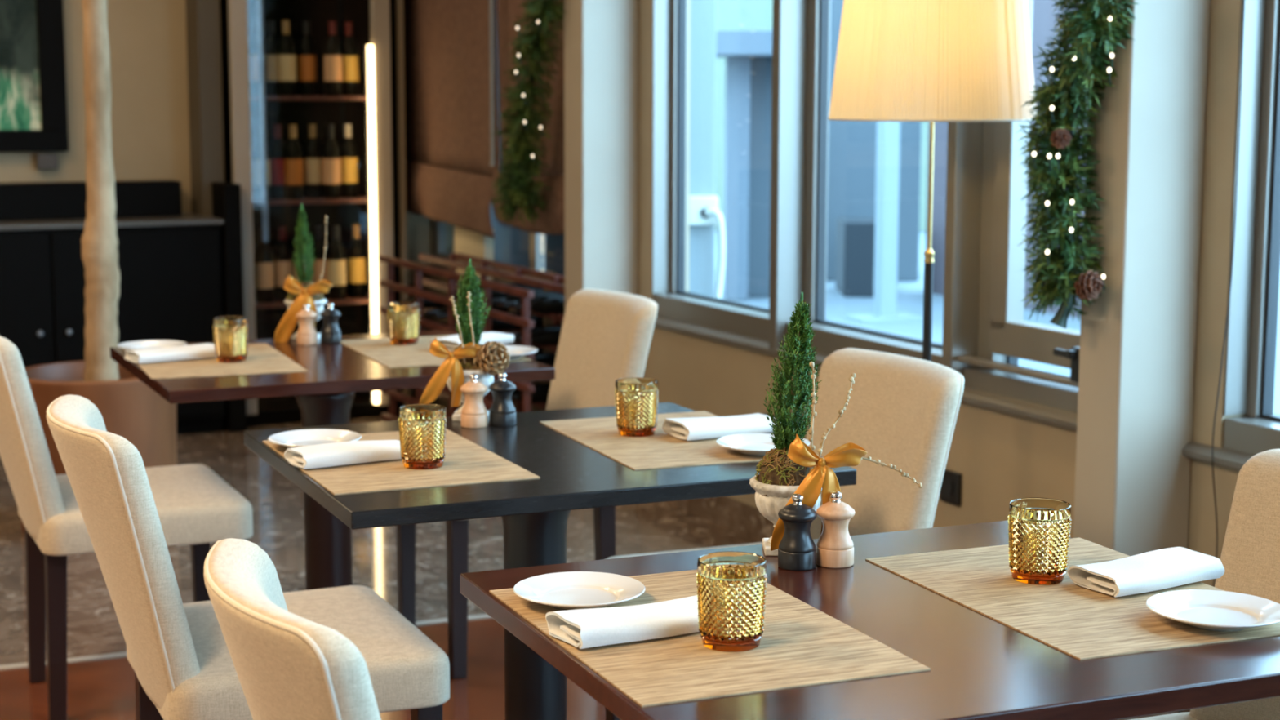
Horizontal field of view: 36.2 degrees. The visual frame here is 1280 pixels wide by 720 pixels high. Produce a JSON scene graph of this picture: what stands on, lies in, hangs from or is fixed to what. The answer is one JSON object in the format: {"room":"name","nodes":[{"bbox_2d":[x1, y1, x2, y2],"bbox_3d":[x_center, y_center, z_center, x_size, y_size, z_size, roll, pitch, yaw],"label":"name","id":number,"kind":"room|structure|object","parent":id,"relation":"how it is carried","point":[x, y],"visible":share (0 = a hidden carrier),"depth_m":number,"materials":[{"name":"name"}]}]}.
{"room":"restaurant dining room","nodes":[
{"label":"restaurant dining room","id":0,"kind":"room"},
{"bbox_2d":[0,0,454,399],"bbox_3d":[-3.365,-1.104,7.303,5.640,2.900,0.150,-4,9,-26],"label":"wall","id":1,"kind":"structure","parent":0,"point":[148,42],"depth_m":7.89,"materials":[{"name":"beige paint"}]},
{"bbox_2d":[0,0,68,151],"bbox_3d":[-2.938,-1.372,7.364,1.490,1.185,0.050,-4,9,-26],"label":"framed painting","id":2,"kind":"object","parent":1,"relation":"attached to","point":[33,111],"visible":1,"depth_m":7.66,"materials":[{"name":"black paint"}]},
{"bbox_2d":[185,0,224,216],"bbox_3d":[-1.756,-1.182,7.889,0.090,2.900,0.200,-4,9,-26],"label":"trim","id":3,"kind":"structure","parent":1,"relation":"attached to","point":[202,16],"depth_m":7.83,"materials":[{"name":"brown wood"}]},
{"bbox_2d":[395,0,408,405],"bbox_3d":[-1.043,-1.222,8.185,0.018,2.900,0.290,-4,9,-26],"label":"trim","id":4,"kind":"structure","parent":1,"relation":"attached to","point":[399,3],"depth_m":8.11,"materials":[{"name":"brown wood"}]},
{"bbox_2d":[403,0,500,238],"bbox_3d":[-0.788,-1.373,7.831,0.056,1.700,1.100,-4,9,-26],"label":"blind","id":5,"kind":"object","parent":1,"relation":"attached to","point":[449,172],"visible":0.89,"depth_m":7.84,"materials":[{"name":"brown fabric"}]},
{"bbox_2d":[0,415,758,719],"bbox_3d":[-0.848,0.929,3.454,15.500,0.050,15.200,-3,9,-22],"label":"floor","id":6,"kind":"structure","parent":0,"point":[93,626],"depth_m":5.59,"materials":[{"name":"brown stone"}]},
{"bbox_2d":[20,360,176,533],"bbox_3d":[-1.699,0.279,6.128,0.498,0.494,0.498,0,8,0],"label":"column base","id":7,"kind":"object","parent":6,"relation":"on","point":[129,409],"visible":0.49,"depth_m":5.94,"materials":[{"name":"red wood"}]},
{"bbox_2d":[80,0,119,381],"bbox_3d":[-1.670,-1.099,5.933,0.125,2.424,0.115,0,8,0],"label":"trunk","id":8,"kind":"object","parent":7,"relation":"in","point":[100,254],"visible":0.94,"depth_m":5.99,"materials":[{"name":"beige plant"}]},
{"bbox_2d":[0,213,225,435],"bbox_3d":[-2.902,-0.077,7.349,2.630,0.855,0.422,-4,9,-26],"label":"sideboard","id":9,"kind":"object","parent":6,"relation":"on","point":[170,267],"visible":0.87,"depth_m":7.56,"materials":[{"name":"black paint"}]},
{"bbox_2d":[0,179,182,221],"bbox_3d":[-2.808,-0.592,7.442,2.100,0.140,0.140,-4,9,-26],"label":"box","id":10,"kind":"object","parent":9,"relation":"on","point":[36,201],"visible":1,"depth_m":7.66,"materials":[{"name":"black paint"}]},
{"bbox_2d":[0,336,253,719],"bbox_3d":[-1.212,0.336,4.402,0.588,0.860,0.506,-3,9,-24],"label":"dining chair","id":11,"kind":"object","parent":6,"relation":"on","point":[196,508],"visible":0.77,"depth_m":4.22,"materials":[{"name":"fabric"}]},
{"bbox_2d":[211,182,246,432],"bbox_3d":[-1.648,-0.213,7.854,0.069,0.990,0.200,-4,9,-26],"label":"base cabinet","id":12,"kind":"object","parent":6,"relation":"on","point":[225,196],"visible":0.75,"depth_m":7.75,"materials":[{"name":"black paint"}]},
{"bbox_2d":[0,613,491,670],"bbox_3d":[-2.534,0.798,4.242,9.000,0.023,0.030,-3,9,-22],"label":"trim","id":13,"kind":"structure","parent":6,"relation":"on","point":[485,615],"depth_m":4.75,"materials":[{"name":"beige metal"}]},
{"bbox_2d":[46,395,449,719],"bbox_3d":[-0.665,0.497,3.261,0.588,0.860,0.506,-3,9,-23],"label":"dining chair","id":14,"kind":"object","parent":6,"relation":"on","point":[178,653],"visible":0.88,"depth_m":3.04,"materials":[{"name":"fabric"}]},
{"bbox_2d":[203,537,381,719],"bbox_3d":[-0.178,0.644,2.217,0.588,0.860,0.506,-3,9,-22],"label":"dining chair","id":15,"kind":"object","parent":6,"relation":"on","point":[288,665],"visible":1,"depth_m":1.94,"materials":[{"name":"fabric"}]},
{"bbox_2d":[219,0,404,426],"bbox_3d":[-1.362,-1.050,8.037,0.699,2.600,0.307,-4,9,-26],"label":"wine cabinet","id":16,"kind":"object","parent":6,"relation":"on","point":[372,115],"visible":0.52,"depth_m":8.10,"materials":[{"name":"black paint"}]},
{"bbox_2d":[248,19,258,96],"bbox_3d":[-1.555,-1.218,7.899,0.076,0.304,0.076,0,8,0],"label":"wine bottle","id":17,"kind":"object","parent":16,"relation":"on","point":[253,37],"visible":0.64,"depth_m":7.87,"materials":[{"name":"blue glass"}]},
{"bbox_2d":[250,124,270,200],"bbox_3d":[-1.544,-0.803,7.963,0.076,0.304,0.076,0,8,0],"label":"wine bottle","id":18,"kind":"object","parent":16,"relation":"on","point":[255,149],"visible":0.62,"depth_m":7.94,"materials":[{"name":"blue glass"}]},
{"bbox_2d":[254,227,274,302],"bbox_3d":[-1.540,-0.388,8.024,0.076,0.304,0.076,0,8,0],"label":"wine bottle","id":19,"kind":"object","parent":16,"relation":"on","point":[264,255],"visible":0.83,"depth_m":8.00,"materials":[{"name":"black glass"}]},
{"bbox_2d":[264,20,279,96],"bbox_3d":[-1.502,-1.230,7.980,0.076,0.304,0.076,-1,8,-11],"label":"wine bottle","id":20,"kind":"object","parent":16,"relation":"on","point":[271,42],"visible":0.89,"depth_m":7.95,"materials":[{"name":"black glass"}]},
{"bbox_2d":[269,124,285,199],"bbox_3d":[-1.487,-0.815,8.045,0.076,0.304,0.076,-1,8,-11],"label":"wine bottle","id":21,"kind":"object","parent":16,"relation":"on","point":[277,147],"visible":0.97,"depth_m":8.02,"materials":[{"name":"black glass"}]},
{"bbox_2d":[273,226,293,301],"bbox_3d":[-1.478,-0.399,8.108,0.076,0.304,0.076,-1,8,-11],"label":"wine bottle","id":22,"kind":"object","parent":16,"relation":"on","point":[282,254],"visible":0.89,"depth_m":8.08,"materials":[{"name":"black glass"}]},
{"bbox_2d":[276,20,296,96],"bbox_3d":[-1.436,-1.226,7.956,0.076,0.304,0.076,-3,9,-23],"label":"wine bottle","id":23,"kind":"object","parent":16,"relation":"on","point":[286,48],"visible":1,"depth_m":7.93,"materials":[{"name":"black glass"}]},
{"bbox_2d":[284,124,303,199],"bbox_3d":[-1.419,-0.811,8.023,0.076,0.304,0.076,-3,9,-23],"label":"wine bottle","id":24,"kind":"object","parent":16,"relation":"on","point":[293,152],"visible":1,"depth_m":8.00,"materials":[{"name":"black glass"}]},
{"bbox_2d":[297,21,316,96],"bbox_3d":[-1.368,-1.238,8.044,0.076,0.304,0.076,-5,10,-34],"label":"wine bottle","id":25,"kind":"object","parent":16,"relation":"on","point":[307,59],"visible":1,"depth_m":8.02,"materials":[{"name":"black glass"}]},
{"bbox_2d":[249,95,368,100],"bbox_3d":[-1.357,-1.078,8.062,0.615,0.018,0.210,-4,9,-26],"label":"shelf","id":26,"kind":"object","parent":16,"relation":"attached to","point":[260,97],"depth_m":7.95,"materials":[{"name":"brown wood"}]},
{"bbox_2d":[252,195,369,205],"bbox_3d":[-1.358,-0.662,8.120,0.615,0.018,0.210,-4,9,-26],"label":"shelf","id":27,"kind":"object","parent":16,"relation":"attached to","point":[362,200],"depth_m":8.05,"materials":[{"name":"brown wood"}]},
{"bbox_2d":[254,293,371,308],"bbox_3d":[-1.359,-0.246,8.178,0.615,0.018,0.210,-4,9,-26],"label":"shelf","id":28,"kind":"object","parent":16,"relation":"attached to","point":[349,301],"depth_m":8.14,"materials":[{"name":"brown wood"}]},
{"bbox_2d":[303,124,323,198],"bbox_3d":[-1.354,-0.823,8.110,0.076,0.304,0.076,-5,10,-34],"label":"wine bottle","id":29,"kind":"object","parent":16,"relation":"on","point":[313,153],"visible":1,"depth_m":8.09,"materials":[{"name":"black glass"}]},
{"bbox_2d":[311,225,328,298],"bbox_3d":[-1.334,-0.409,8.178,0.076,0.304,0.076,-5,10,-34],"label":"wine bottle","id":30,"kind":"object","parent":16,"relation":"on","point":[318,246],"visible":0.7,"depth_m":8.15,"materials":[{"name":"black glass"}]},
{"bbox_2d":[322,124,341,198],"bbox_3d":[-1.275,-0.821,8.093,0.076,0.304,0.076,8,11,44],"label":"wine bottle","id":31,"kind":"object","parent":16,"relation":"on","point":[331,169],"visible":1,"depth_m":8.07,"materials":[{"name":"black glass"}]},
{"bbox_2d":[323,21,342,96],"bbox_3d":[-1.261,-1.238,8.041,0.076,0.304,0.076,8,11,44],"label":"wine bottle","id":32,"kind":"object","parent":16,"relation":"on","point":[332,49],"visible":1,"depth_m":8.02,"materials":[{"name":"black glass"}]},
{"bbox_2d":[327,226,346,299],"bbox_3d":[-1.263,-0.406,8.157,0.076,0.304,0.076,8,11,44],"label":"wine bottle","id":33,"kind":"object","parent":16,"relation":"on","point":[336,259],"visible":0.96,"depth_m":8.13,"materials":[{"name":"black glass"}]},
{"bbox_2d":[339,124,357,197],"bbox_3d":[-1.218,-0.832,8.176,0.076,0.304,0.076,5,9,32],"label":"wine bottle","id":34,"kind":"object","parent":16,"relation":"on","point":[348,152],"visible":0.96,"depth_m":8.15,"materials":[{"name":"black glass"}]},
{"bbox_2d":[341,22,359,96],"bbox_3d":[-1.206,-1.249,8.123,0.076,0.304,0.076,5,9,32],"label":"wine bottle","id":35,"kind":"object","parent":16,"relation":"on","point":[348,45],"visible":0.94,"depth_m":8.10,"materials":[{"name":"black glass"}]},
{"bbox_2d":[347,224,366,297],"bbox_3d":[-1.192,-0.418,8.247,0.076,0.304,0.076,5,9,32],"label":"wine bottle","id":36,"kind":"object","parent":16,"relation":"on","point":[357,270],"visible":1,"depth_m":8.22,"materials":[{"name":"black glass"}]},
{"bbox_2d":[110,329,555,590],"bbox_3d":[-0.735,0.364,4.605,0.856,0.750,0.751,-3,9,-24],"label":"dining table","id":37,"kind":"object","parent":6,"relation":"on","point":[324,393],"visible":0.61,"depth_m":4.43,"materials":[{"name":"brown wood"}]},
{"bbox_2d":[124,342,307,378],"bbox_3d":[-0.981,0.000,4.492,0.338,0.002,0.495,-3,9,-21],"label":"placemat","id":38,"kind":"object","parent":37,"relation":"on","point":[261,358],"visible":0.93,"depth_m":4.39,"materials":[{"name":"beige fabric"}]},
{"bbox_2d":[124,343,216,363],"bbox_3d":[-1.071,-0.016,4.491,0.199,0.026,0.095,-5,10,-34],"label":"napkin","id":39,"kind":"object","parent":38,"relation":"on","point":[200,350],"visible":0.98,"depth_m":4.46,"materials":[{"name":"white fabric"}]},
{"bbox_2d":[213,315,248,362],"bbox_3d":[-0.933,-0.047,4.466,0.081,0.098,0.080,1,8,5],"label":"candle holder","id":40,"kind":"object","parent":38,"relation":"on","point":[230,334],"visible":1,"depth_m":4.44,"materials":[{"name":"gold metal"}]},
{"bbox_2d":[274,203,333,342],"bbox_3d":[-0.821,-0.212,4.839,0.144,0.350,0.128,1,8,6],"label":"potted plant","id":41,"kind":"object","parent":37,"relation":"on","point":[304,291],"visible":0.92,"depth_m":4.82,"materials":[{"name":"plant"}]},
{"bbox_2d":[296,304,317,345],"bbox_3d":[-0.813,-0.087,4.774,0.051,0.098,0.051,7,11,42],"label":"salt mill","id":42,"kind":"object","parent":37,"relation":"on","point":[307,335],"visible":1,"depth_m":4.76,"materials":[{"name":"brown wood"}]},
{"bbox_2d":[320,302,341,343],"bbox_3d":[-0.758,-0.091,4.800,0.051,0.098,0.051,7,11,42],"label":"pepper mill","id":43,"kind":"object","parent":37,"relation":"on","point":[331,333],"visible":1,"depth_m":4.78,"materials":[{"name":"black paint"}]},
{"bbox_2d":[340,334,531,368],"bbox_3d":[-0.499,-0.024,4.670,0.338,0.002,0.495,-3,9,-22],"label":"placemat","id":44,"kind":"object","parent":37,"relation":"on","point":[381,351],"visible":0.5,"depth_m":4.62,"materials":[{"name":"beige fabric"}]},
{"bbox_2d":[386,302,420,345],"bbox_3d":[-0.576,-0.089,4.775,0.081,0.098,0.080,-2,8,-16],"label":"candle holder","id":45,"kind":"object","parent":44,"relation":"on","point":[403,317],"visible":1,"depth_m":4.75,"materials":[{"name":"gold metal"}]},
{"bbox_2d":[378,252,564,421],"bbox_3d":[-0.569,0.006,7.372,0.334,0.694,1.560,-4,9,-26],"label":"chairs","id":46,"kind":"object","parent":6,"relation":"on","point":[453,277],"visible":0.35,"depth_m":7.33,"materials":[{"name":"brown wood"}]},
{"bbox_2d":[395,288,657,679],"bbox_3d":[-0.269,0.280,4.821,0.588,0.860,0.506,-3,9,-24],"label":"dining chair","id":47,"kind":"object","parent":6,"relation":"on","point":[606,335],"visible":0.27,"depth_m":4.82,"materials":[{"name":"fabric"}]},
{"bbox_2d":[244,402,856,719],"bbox_3d":[-0.184,0.526,3.458,0.856,0.750,0.751,-3,9,-23],"label":"dining table","id":48,"kind":"object","parent":6,"relation":"on","point":[535,513],"visible":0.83,"depth_m":3.24,"materials":[{"name":"paint"}]},
{"bbox_2d":[262,428,540,494],"bbox_3d":[-0.414,0.167,3.309,0.338,0.002,0.495,-3,9,-23],"label":"placemat","id":49,"kind":"object","parent":48,"relation":"on","point":[465,462],"visible":0.71,"depth_m":3.19,"materials":[{"name":"beige fabric"}]},
{"bbox_2d":[267,429,361,448],"bbox_3d":[-0.565,0.143,3.404,0.161,0.018,0.161,0,8,0],"label":"plate","id":50,"kind":"object","parent":49,"relation":"on","point":[303,437],"visible":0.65,"depth_m":3.44,"materials":[{"name":"white ceramic"}]},
{"bbox_2d":[284,440,401,469],"bbox_3d":[-0.485,0.154,3.276,0.200,0.028,0.093,-5,9,-31],"label":"napkin","id":51,"kind":"object","parent":49,"relation":"on","point":[342,453],"visible":0.93,"depth_m":3.24,"materials":[{"name":"white fabric"}]},
{"bbox_2d":[398,404,447,469],"bbox_3d":[-0.358,0.127,3.232,0.080,0.098,0.081,-7,11,-42],"label":"candle holder","id":52,"kind":"object","parent":49,"relation":"on","point":[422,427],"visible":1,"depth_m":3.20,"materials":[{"name":"gold metal"}]},
{"bbox_2d":[418,258,510,421],"bbox_3d":[-0.325,-0.039,3.686,0.168,0.305,0.122,1,8,3],"label":"potted plant","id":53,"kind":"object","parent":48,"relation":"on","point":[486,360],"visible":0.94,"depth_m":3.65,"materials":[{"name":"plant"}]},
{"bbox_2d":[460,373,488,428],"bbox_3d":[-0.307,0.074,3.624,0.051,0.098,0.051,0,8,-2],"label":"salt mill","id":54,"kind":"object","parent":48,"relation":"on","point":[473,415],"visible":1,"depth_m":3.61,"materials":[{"name":"brown wood"}]},
{"bbox_2d":[488,373,515,426],"bbox_3d":[-0.256,0.072,3.641,0.051,0.098,0.051,0,8,-2],"label":"pepper mill","id":55,"kind":"object","parent":48,"relation":"on","point":[502,413],"visible":1,"depth_m":3.62,"materials":[{"name":"black paint"}]},
{"bbox_2d":[539,410,818,470],"bbox_3d":[0.059,0.140,3.507,0.338,0.002,0.495,-3,9,-21],"label":"placemat","id":56,"kind":"object","parent":48,"relation":"on","point":[660,450],"visible":0.71,"depth_m":3.43,"materials":[{"name":"beige fabric"}]},
{"bbox_2d":[614,377,658,436],"bbox_3d":[-0.006,0.085,3.535,0.081,0.098,0.080,4,9,26],"label":"candle holder","id":57,"kind":"object","parent":56,"relation":"on","point":[636,400],"visible":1,"depth_m":3.51,"materials":[{"name":"gold metal"}]},
{"bbox_2d":[662,413,775,440],"bbox_3d":[0.150,0.117,3.550,0.214,0.029,0.110,-4,9,-30],"label":"napkin","id":58,"kind":"object","parent":56,"relation":"on","point":[693,428],"visible":0.96,"depth_m":3.51,"materials":[{"name":"white fabric"}]},
{"bbox_2d":[715,433,809,456],"bbox_3d":[0.211,0.149,3.369,0.161,0.018,0.161,0,8,0],"label":"plate","id":59,"kind":"object","parent":56,"relation":"on","point":[748,444],"visible":0.56,"depth_m":3.40,"materials":[{"name":"white ceramic"}]},
{"bbox_2d":[605,347,964,719],"bbox_3d":[0.275,0.439,3.688,0.588,0.860,0.506,-3,9,-23],"label":"dining chair","id":60,"kind":"object","parent":6,"relation":"on","point":[903,411],"visible":0.34,"depth_m":3.68,"materials":[{"name":"fabric"}]},
{"bbox_2d":[459,520,1279,719],"bbox_3d":[0.304,0.674,2.407,0.856,0.750,0.751,-3,9,-22],"label":"dining table","id":61,"kind":"object","parent":6,"relation":"on","point":[982,668],"visible":0.51,"depth_m":2.14,"materials":[{"name":"brown wood"}]},
{"bbox_2d":[488,569,930,706],"bbox_3d":[0.063,0.311,2.280,0.338,0.002,0.495,-3,9,-22],"label":"placemat","id":62,"kind":"object","parent":61,"relation":"on","point":[801,645],"visible":0.64,"depth_m":2.16,"materials":[{"name":"beige fabric"}]},
{"bbox_2d":[513,571,645,610],"bbox_3d":[-0.074,0.286,2.385,0.161,0.018,0.161,0,8,0],"label":"plate","id":63,"kind":"object","parent":62,"relation":"on","point":[569,590],"visible":0.96,"depth_m":2.41,"materials":[{"name":"white ceramic"}]},
{"bbox_2d":[545,595,699,648],"bbox_3d":[0.004,0.297,2.256,0.209,0.028,0.091,-4,9,-29],"label":"napkin","id":64,"kind":"object","parent":62,"relation":"on","point":[582,628],"visible":0.76,"depth_m":2.22,"materials":[{"name":"white fabric"}]},
{"bbox_2d":[696,551,767,652],"bbox_3d":[0.103,0.272,2.202,0.080,0.098,0.081,0,8,0],"label":"candle holder","id":65,"kind":"object","parent":62,"relation":"on","point":[731,586],"visible":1,"depth_m":2.17,"materials":[{"name":"gold metal"}]},
{"bbox_2d":[777,493,817,571],"bbox_3d":[0.206,0.223,2.567,0.051,0.098,0.051,8,11,44],"label":"pepper mill","id":66,"kind":"object","parent":61,"relation":"on","point":[797,551],"visible":1,"depth_m":2.55,"materials":[{"name":"black paint"}]},
{"bbox_2d":[816,491,854,568],"bbox_3d":[0.258,0.221,2.581,0.051,0.098,0.051,8,11,44],"label":"salt mill","id":67,"kind":"object","parent":61,"relation":"on","point":[834,545],"visible":1,"depth_m":2.56,"materials":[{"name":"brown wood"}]},
{"bbox_2d":[749,291,922,555],"bbox_3d":[0.250,0.089,2.601,0.226,0.355,0.122,4,9,27],"label":"potted plant","id":68,"kind":"object","parent":61,"relation":"on","point":[793,467],"visible":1,"depth_m":2.61,"materials":[{"name":"plant"}]},
{"bbox_2d":[865,537,1279,660],"bbox_3d":[0.550,0.289,2.446,0.338,0.002,0.495,-3,9,-22],"label":"placemat","id":69,"kind":"object","parent":61,"relation":"on","point":[1082,623],"visible":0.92,"depth_m":2.38,"materials":[{"name":"beige fabric"}]},
{"bbox_2d":[1008,497,1071,585],"bbox_3d":[0.509,0.232,2.498,0.080,0.098,0.081,-3,9,-21],"label":"candle holder","id":70,"kind":"object","parent":69,"relation":"on","point":[1039,530],"visible":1,"depth_m":2.47,"materials":[{"name":"gold metal"}]},
{"bbox_2d":[1067,546,1224,597],"bbox_3d":[0.644,0.268,2.488,0.198,0.026,0.100,-5,9,-31],"label":"napkin","id":71,"kind":"object","parent":69,"relation":"on","point":[1169,567],"visible":1,"depth_m":2.46,"materials":[{"name":"white fabric"}]},
{"bbox_2d":[1146,589,1279,631],"bbox_3d":[0.678,0.299,2.303,0.161,0.018,0.161,0,8,0],"label":"plate","id":72,"kind":"object","parent":69,"relation":"on","point":[1202,609],"visible":1,"depth_m":2.33,"materials":[{"name":"white ceramic"}]},
{"bbox_2d":[827,0,1036,361],"bbox_3d":[0.672,-0.125,4.569,0.478,1.736,0.478,-1,8,-7],"label":"floor lamp","id":73,"kind":"object","parent":6,"relation":"on","point":[931,61],"visible":0.81,"depth_m":4.30,"materials":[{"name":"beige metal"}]},
{"bbox_2d":[1128,448,1279,719],"bbox_3d":[0.776,0.591,2.611,0.588,0.860,0.506,-3,9,-22],"label":"dining chair","id":74,"kind":"object","parent":6,"relation":"on","point":[1250,557],"visible":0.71,"depth_m":2.78,"materials":[{"name":"fabric"}]},
{"bbox_2d":[489,0,564,275],"bbox_3d":[-0.575,-1.259,8.096,0.240,3.000,2.450,-4,9,-26],"label":"wall","id":75,"kind":"structure","parent":0,"point":[511,244],"depth_m":8.27,"materials":[{"name":"grey"}]},
{"bbox_2d":[422,0,1246,586],"bbox_3d":[1.672,-0.528,3.266,0.170,2.900,11.600,-4,9,-26],"label":"wall","id":76,"kind":"structure","parent":0,"point":[1002,458],"depth_m":4.80,"materials":[{"name":"beige paint"}]},
{"bbox_2d":[453,226,493,280],"bbox_3d":[-0.679,-0.443,7.997,0.044,0.210,0.340,-4,9,-26],"label":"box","id":77,"kind":"object","parent":76,"relation":"on","point":[468,242],"visible":0.38,"depth_m":7.94,"materials":[{"name":"beige"}]},
{"bbox_2d":[431,219,564,291],"bbox_3d":[-0.461,-1.232,7.541,0.040,1.900,1.945,-4,9,-26],"label":"window","id":78,"kind":"structure","parent":76,"relation":"in","point":[438,229],"depth_m":7.77,"materials":[{"name":"grey"}]},
{"bbox_2d":[490,0,564,234],"bbox_3d":[-0.362,-1.275,6.964,0.056,1.654,0.834,-4,9,-26],"label":"blind","id":79,"kind":"object","parent":76,"relation":"attached to","point":[551,221],"visible":0.44,"depth_m":7.01,"materials":[{"name":"brown fabric"}]},
{"bbox_2d":[488,0,497,165],"bbox_3d":[-0.545,-1.427,7.207,0.028,1.420,0.028,0,8,0],"label":"rod","id":80,"kind":"object","parent":79,"relation":"hanging from","point":[491,2],"visible":1,"depth_m":7.25,"materials":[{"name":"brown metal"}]},
{"bbox_2d":[488,0,568,226],"bbox_3d":[-0.371,-0.940,6.716,0.240,0.998,0.479,-4,9,-29],"label":"garland","id":81,"kind":"object","parent":79,"relation":"hanging from","point":[520,190],"visible":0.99,"depth_m":6.76,"materials":[{"name":"green plant"}]},
{"bbox_2d":[564,0,638,311],"bbox_3d":[-0.130,-0.993,6.559,0.208,2.900,0.152,-4,9,-26],"label":"column","id":82,"kind":"structure","parent":76,"relation":"attached to","point":[601,37],"depth_m":6.53,"materials":[{"name":"beige paint"}]},
{"bbox_2d":[652,0,771,355],"bbox_3d":[0.242,-1.024,6.123,0.145,1.915,0.943,-4,9,-26],"label":"window","id":83,"kind":"structure","parent":76,"relation":"in","point":[731,322],"depth_m":6.46,"materials":[{"name":"grey"}]},
{"bbox_2d":[768,0,808,351],"bbox_3d":[0.457,-0.970,5.686,0.145,1.900,0.044,-4,9,-26],"label":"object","id":84,"kind":"structure","parent":76,"relation":"attached to","point":[789,17],"depth_m":5.71,"materials":[{"name":"grey"}]},
{"bbox_2d":[768,0,942,367],"bbox_3d":[0.651,-0.907,5.294,0.145,1.915,0.920,-4,9,-26],"label":"window","id":85,"kind":"structure","parent":76,"relation":"in","point":[830,336],"depth_m":5.67,"materials":[{"name":"grey"}]},
{"bbox_2d":[663,496,1190,712],"bbox_3d":[2.074,0.993,2.500,0.012,0.100,9.503,-4,9,-26],"label":"baseboard","id":86,"kind":"structure","parent":76,"relation":"attached to","point":[742,518],"depth_m":6.11,"materials":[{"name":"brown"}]},
{"bbox_2d":[939,468,962,506],"bbox_3d":[0.798,0.327,5.041,0.016,0.084,0.084,-4,9,-26],"label":"wall socket","id":87,"kind":"object","parent":76,"relation":"attached to","point":[950,491],"visible":0.88,"depth_m":5.03,"materials":[{"name":"black plastic"}]},
{"bbox_2d":[942,121,983,375],"bbox_3d":[0.847,-0.859,4.893,0.148,1.900,0.041,-4,9,-26],"label":"trim","id":88,"kind":"structure","parent":76,"relation":"attached to","point":[965,139],"depth_m":4.94,"materials":[{"name":"grey"}]},
{"bbox_2d":[957,0,1079,430],"bbox_3d":[1.012,-0.804,4.557,0.180,1.915,0.725,-4,9,-26],"label":"window","id":89,"kind":"structure","parent":76,"relation":"in","point":[999,384],"depth_m":4.83,"materials":[{"name":"grey"}]},
{"bbox_2d":[1016,0,1139,328],"bbox_3d":[0.915,-0.517,4.096,0.237,0.908,0.280,0,8,0],"label":"garland","id":90,"kind":"object","parent":76,"relation":"hanging from","point":[1055,170],"visible":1,"depth_m":4.10,"materials":[{"name":"green plant"}]},
{"bbox_2d":[1073,0,1210,719],"bbox_3d":[1.072,-0.650,4.123,0.208,2.900,0.137,-4,9,-26],"label":"pillar","id":91,"kind":"structure","parent":76,"relation":"attached to","point":[1137,353],"depth_m":4.13,"materials":[{"name":"beige paint"}]},
{"bbox_2d":[1177,0,1244,712],"bbox_3d":[1.199,-0.152,4.106,0.020,1.881,0.108,-4,9,-25],"label":"cord","id":92,"kind":"object","parent":76,"relation":"hanging from","point":[1243,0],"visible":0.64,"depth_m":4.06,"materials":[{"name":"black plastic"}]},
{"bbox_2d":[1182,0,1279,471],"bbox_3d":[1.787,-0.583,2.991,0.145,1.915,2.523,-4,9,-26],"label":"window","id":93,"kind":"structure","parent":76,"relation":"in","point":[1253,310],"depth_m":4.09,"materials":[{"name":"grey"}]},
{"label":"outside","id":94,"kind":"structure","parent":0,"visible":0},
{"bbox_2d":[714,231,1279,414],"bbox_3d":[6.807,-0.300,11.114,15.860,0.100,21.000,-4,9,-26],"label":"ground","id":95,"kind":"structure","parent":94,"point":[909,300],"depth_m":10.32,"materials":[{"name":"grey stone"}]},
{"bbox_2d":[688,0,724,297],"bbox_3d":[0.280,-1.589,8.307,0.155,3.200,0.225,-1,8,-6],"label":"post","id":96,"kind":"object","parent":95,"relation":"on","point":[704,215],"visible":0.64,"depth_m":8.38,"materials":[{"name":"grey paint"}]},
{"bbox_2d":[688,195,718,225],"bbox_3d":[0.269,-0.642,8.408,0.130,0.125,0.052,-1,8,-6],"label":"socket","id":97,"kind":"object","parent":96,"relation":"attached to","point":[701,208],"depth_m":8.38,"materials":[{"name":"grey plastic"}]},
{"bbox_2d":[723,56,751,300],"bbox_3d":[0.537,-1.007,10.865,0.130,1.340,0.200,0,8,0],"label":"column","id":98,"kind":"structure","parent":95,"relation":"on","point":[737,73],"depth_m":10.77,"materials":[{"name":"grey"}]},
{"bbox_2d":[748,57,772,296],"bbox_3d":[0.777,-1.027,11.014,0.350,1.340,0.100,0,8,0],"label":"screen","id":99,"kind":"object","parent":95,"relation":"on","point":[761,68],"visible":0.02,"depth_m":10.96,"materials":[{"name":"grey"}]},
{"bbox_2d":[715,0,928,231],"bbox_3d":[0.559,-4.059,16.598,4.100,5.800,2.000,0,8,0],"label":"building","id":100,"kind":"structure","parent":95,"relation":"on","point":[731,14],"depth_m":15.84,"materials":[{"name":"grey"}]},
{"bbox_2d":[715,29,772,57],"bbox_3d":[0.379,-1.754,10.862,1.150,0.140,0.800,0,8,0],"label":"canopy","id":101,"kind":"object","parent":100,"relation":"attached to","point":[729,42],"visible":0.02,"depth_m":10.47,"materials":[{"name":"grey"}]},
{"bbox_2d":[835,217,875,297],"bbox_3d":[1.286,-0.598,11.275,0.270,0.420,0.500,0,8,0],"label":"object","id":102,"kind":"object","parent":95,"relation":"on","point":[855,236],"visible":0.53,"depth_m":11.04,"materials":[{"name":"grey"}]},
{"bbox_2d":[826,0,921,281],"bbox_3d":[1.344,-1.717,12.129,0.720,2.400,0.700,0,8,0],"label":"exterior wall","id":103,"kind":"structure","parent":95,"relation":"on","point":[852,144],"depth_m":11.86,"materials":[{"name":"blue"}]},
{"bbox_2d":[844,121,923,324],"bbox_3d":[1.250,-1.788,9.748,0.340,3.200,0.240,-2,8,-17],"label":"post","id":104,"kind":"object","parent":95,"relation":"on","point":[888,133],"visible":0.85,"depth_m":9.87,"materials":[{"name":"grey paint"}]},
{"bbox_2d":[925,0,1088,318],"bbox_3d":[2.265,-1.487,10.139,0.230,2.500,2.350,-4,9,-26],"label":"wall","id":105,"kind":"structure","parent":95,"relation":"on","point":[1043,20],"depth_m":11.03,"materials":[{"name":"grey paint"}]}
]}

